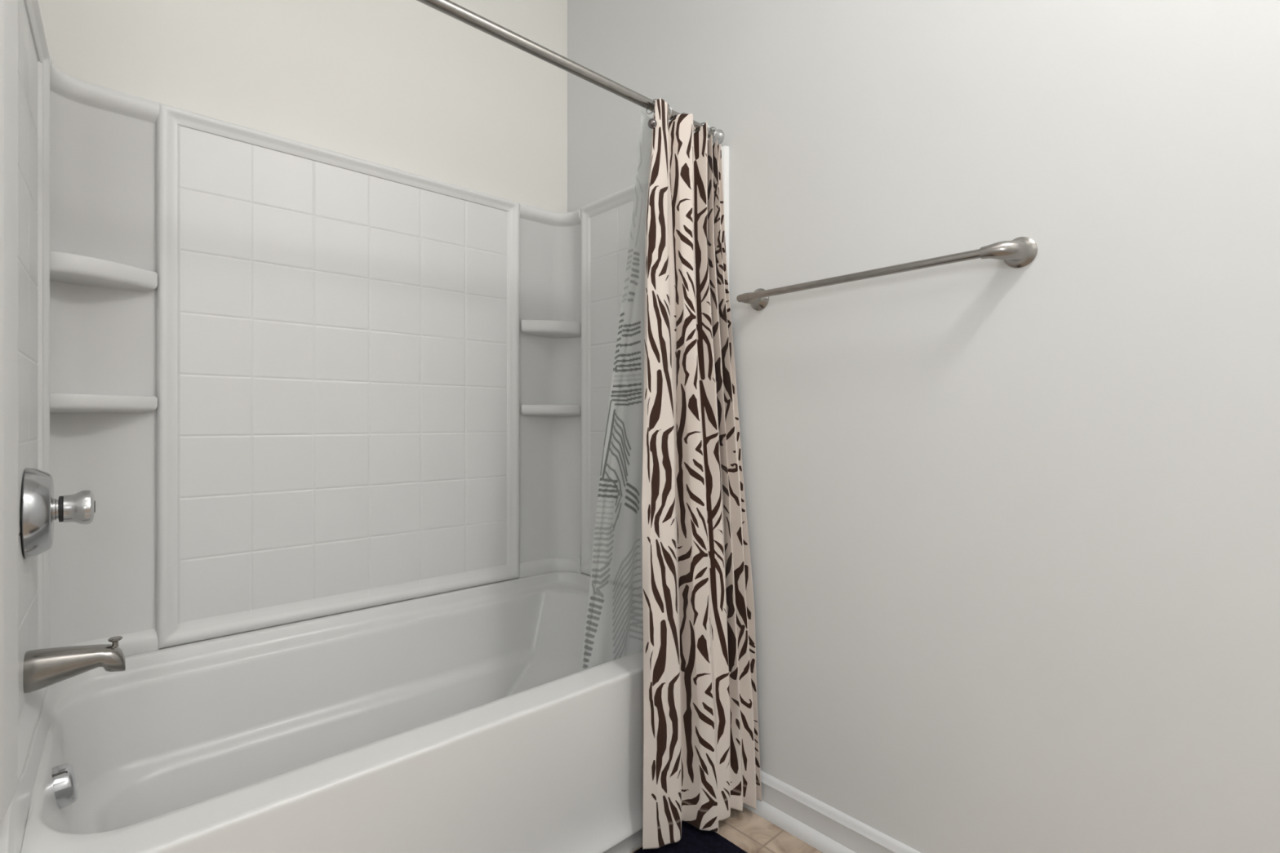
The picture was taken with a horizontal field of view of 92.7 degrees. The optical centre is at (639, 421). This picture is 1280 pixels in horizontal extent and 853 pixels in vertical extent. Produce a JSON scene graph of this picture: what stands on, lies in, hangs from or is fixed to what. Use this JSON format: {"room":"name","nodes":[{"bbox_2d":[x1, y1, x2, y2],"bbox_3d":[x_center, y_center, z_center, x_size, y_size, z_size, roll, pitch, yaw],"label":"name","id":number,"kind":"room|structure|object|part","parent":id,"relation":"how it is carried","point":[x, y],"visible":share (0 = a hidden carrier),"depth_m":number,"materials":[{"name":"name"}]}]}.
{"room":"bathroom","nodes":[
{"label":"bathroom","id":0,"kind":"room"},
{"bbox_2d":[38,0,567,212],"bbox_3d":[-0.910,-0.378,1.985,1.774,3.000,0.100,0,0,-42],"label":"wall","id":1,"kind":"structure","parent":0,"point":[410,86],"depth_m":1.94,"materials":[{"name":"beige paint"}]},
{"bbox_2d":[0,0,728,823],"bbox_3d":[-0.593,-0.124,1.649,1.572,1.428,0.854,0,0,-42],"label":"tub surround","id":2,"kind":"object","parent":1,"relation":"attached to","point":[286,380],"visible":0.73,"depth_m":1.74,"materials":[{"name":"white plastic"}]},
{"bbox_3d":[-1.108,-0.119,1.093,0.034,1.418,0.712,0,0,-40],"label":"panel","id":3,"kind":"part","parent":2,"relation":"part of","materials":[{"name":"white plastic"}]},
{"bbox_2d":[22,467,95,559],"bbox_3d":[-1.129,0.173,1.190,0.100,0.172,0.172,0,0,-42],"label":"shower valve","id":4,"kind":"object","parent":2,"relation":"attached to","point":[40,509],"visible":1,"depth_m":1.13,"materials":[{"name":"silver metal"}]},
{"bbox_3d":[-1.134,0.170,1.185,0.013,0.042,0.042,0,0,-42],"label":"stem","id":5,"kind":"part","parent":4,"relation":"part of","materials":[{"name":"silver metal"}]},
{"bbox_3d":[-1.110,0.170,1.208,0.046,0.068,0.068,0,0,-42],"label":"knob","id":6,"kind":"part","parent":4,"relation":"part of","materials":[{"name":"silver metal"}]},
{"bbox_2d":[22,635,125,693],"bbox_3d":[-1.113,0.474,1.205,0.147,0.075,0.068,0,0,-42],"label":"tub spout","id":7,"kind":"object","parent":2,"relation":"attached to","point":[42,668],"visible":0.99,"depth_m":1.18,"materials":[{"name":"silver metal"}]},
{"bbox_3d":[-1.069,0.449,1.244,0.023,0.018,0.023,0,0,-42],"label":"diverter knob","id":8,"kind":"part","parent":7,"relation":"part of","materials":[{"name":"silver metal"}]},
{"bbox_2d":[49,392,157,413],"bbox_3d":[-1.302,-0.043,1.472,0.222,0.043,0.121,0,0,-42],"label":"shelf","id":9,"kind":"object","parent":2,"relation":"attached to","point":[60,402],"depth_m":1.46,"materials":[{"name":"white plastic"}]},
{"bbox_2d":[49,250,157,291],"bbox_3d":[-1.302,-0.359,1.472,0.222,0.052,0.121,0,0,-42],"label":"shelf","id":10,"kind":"object","parent":2,"relation":"attached to","point":[68,271],"depth_m":1.46,"materials":[{"name":"white plastic"}]},
{"bbox_3d":[-1.329,-0.120,1.484,0.097,1.420,0.268,0,0,22],"label":"corner panel","id":11,"kind":"part","parent":2,"relation":"part of","materials":[{"name":"white plastic"}]},
{"bbox_3d":[-0.855,-0.119,1.947,1.079,1.418,0.031,0,0,-42],"label":"panel","id":12,"kind":"part","parent":2,"relation":"part of","materials":[{"name":"white plastic"}]},
{"bbox_3d":[-0.350,-0.120,2.379,0.272,1.420,0.097,0,0,-18],"label":"corner panel","id":13,"kind":"part","parent":2,"relation":"part of","materials":[{"name":"white plastic"}]},
{"bbox_2d":[521,404,581,416],"bbox_3d":[-0.340,-0.043,2.349,0.227,0.043,0.122,0,0,-42],"label":"shelf","id":14,"kind":"object","parent":2,"relation":"attached to","point":[526,410],"depth_m":2.32,"materials":[{"name":"white plastic"}]},
{"bbox_2d":[521,320,581,337],"bbox_3d":[-0.340,-0.359,2.349,0.227,0.052,0.122,0,0,-42],"label":"shelf","id":15,"kind":"object","parent":2,"relation":"attached to","point":[530,328],"depth_m":2.32,"materials":[{"name":"white plastic"}]},
{"bbox_3d":[0.018,-0.124,2.116,0.030,1.428,0.721,0,0,-42],"label":"panel","id":16,"kind":"part","parent":2,"relation":"part of","materials":[{"name":"white plastic"}]},
{"bbox_2d":[631,806,822,852],"bbox_3d":[-0.026,1.147,0.423,2.574,0.050,3.600,0,0,-42],"label":"floor","id":17,"kind":"structure","parent":0,"point":[750,832],"depth_m":1.65,"materials":[{"name":"tile"}]},
{"bbox_2d":[0,571,643,852],"bbox_3d":[-0.589,0.843,1.638,1.560,0.559,0.836,0,0,-42],"label":"bathtub","id":18,"kind":"object","parent":17,"relation":"on","point":[468,720],"visible":0.91,"depth_m":1.51,"materials":[{"name":"white ceramic"}]},
{"bbox_3d":[-1.121,0.709,1.190,0.040,0.081,0.080,0,0,-42],"label":"overflow plate","id":19,"kind":"part","parent":18,"relation":"part of","materials":[{"name":"silver metal"}]},
{"bbox_2d":[633,821,747,852],"bbox_3d":[0.069,1.115,1.278,0.727,0.013,0.574,0,0,-42],"label":"bath mat","id":20,"kind":"object","parent":17,"relation":"on","point":[693,840],"visible":0.62,"depth_m":1.60,"materials":[{"name":"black fabric"}]},
{"bbox_2d":[567,0,1279,852],"bbox_3d":[0.921,-0.378,1.221,0.100,3.000,3.500,0,0,-42],"label":"wall","id":21,"kind":"structure","parent":0,"point":[1014,533],"depth_m":1.31,"materials":[{"name":"paint"}]},
{"bbox_2d":[416,0,724,144],"bbox_3d":[-0.336,-0.878,1.359,1.571,0.047,0.047,0,0,-42],"label":"shower rod","id":22,"kind":"object","parent":21,"relation":"attached to","point":[448,7],"visible":0.77,"depth_m":1.45,"materials":[{"name":"silver metal"}]},
{"bbox_2d":[579,110,652,671],"bbox_3d":[0.011,-0.035,1.791,0.403,1.655,0.149,0,0,-42],"label":"liner","id":23,"kind":"object","parent":22,"relation":"hanging from","point":[614,624],"visible":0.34,"depth_m":1.73,"materials":[{"name":"plastic"}]},
{"bbox_2d":[645,98,657,128],"bbox_3d":[0.035,-0.843,1.671,0.033,0.105,0.079,0,0,-4],"label":"curtain ring","id":24,"kind":"object","parent":22,"relation":"hanging from","point":[652,123],"visible":0.89,"depth_m":1.64,"materials":[{"name":"silver metal"}]},
{"bbox_2d":[668,104,671,119],"bbox_3d":[0.072,-0.874,1.726,0.015,0.044,0.048,0,0,-42],"label":"curtain ring","id":25,"kind":"object","parent":22,"relation":"hanging from","point":[668,104],"visible":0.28,"depth_m":1.71,"materials":[{"name":"silver metal"}]},
{"bbox_2d":[641,97,761,849],"bbox_3d":[0.147,0.103,1.683,0.375,1.978,0.187,0,0,-42],"label":"shower curtain","id":26,"kind":"object","parent":22,"relation":"hanging from","point":[701,757],"visible":1,"depth_m":1.70,"materials":[{"name":"fabric"}]},
{"bbox_2d":[742,799,855,852],"bbox_3d":[1.133,1.105,0.884,0.019,0.034,2.597,0,0,-42],"label":"trim","id":27,"kind":"structure","parent":21,"relation":"attached to","point":[793,826],"depth_m":1.65,"materials":[{"name":"white paint"}]},
{"bbox_2d":[760,770,920,852],"bbox_3d":[1.144,1.067,0.893,0.017,0.111,2.597,0,0,-42],"label":"baseboard","id":28,"kind":"structure","parent":21,"relation":"attached to","point":[858,837],"depth_m":1.60,"materials":[{"name":"white paint"}]},
{"bbox_2d":[736,236,1037,310],"bbox_3d":[0.546,-0.355,1.506,0.070,0.064,0.736,0,0,-42],"label":"towel bar","id":29,"kind":"object","parent":21,"relation":"attached to","point":[1020,252],"visible":1,"depth_m":1.36,"materials":[{"name":"silver metal"}]},
{"bbox_3d":[0.315,-0.355,1.753,0.053,0.038,0.038,0,0,-24],"label":"post","id":30,"kind":"part","parent":29,"relation":"part of","materials":[{"name":"silver metal"}]},
{"bbox_3d":[0.754,-0.355,1.268,0.089,0.041,0.045,0,0,6],"label":"post","id":31,"kind":"part","parent":29,"relation":"part of","materials":[{"name":"silver metal"}]}
]}

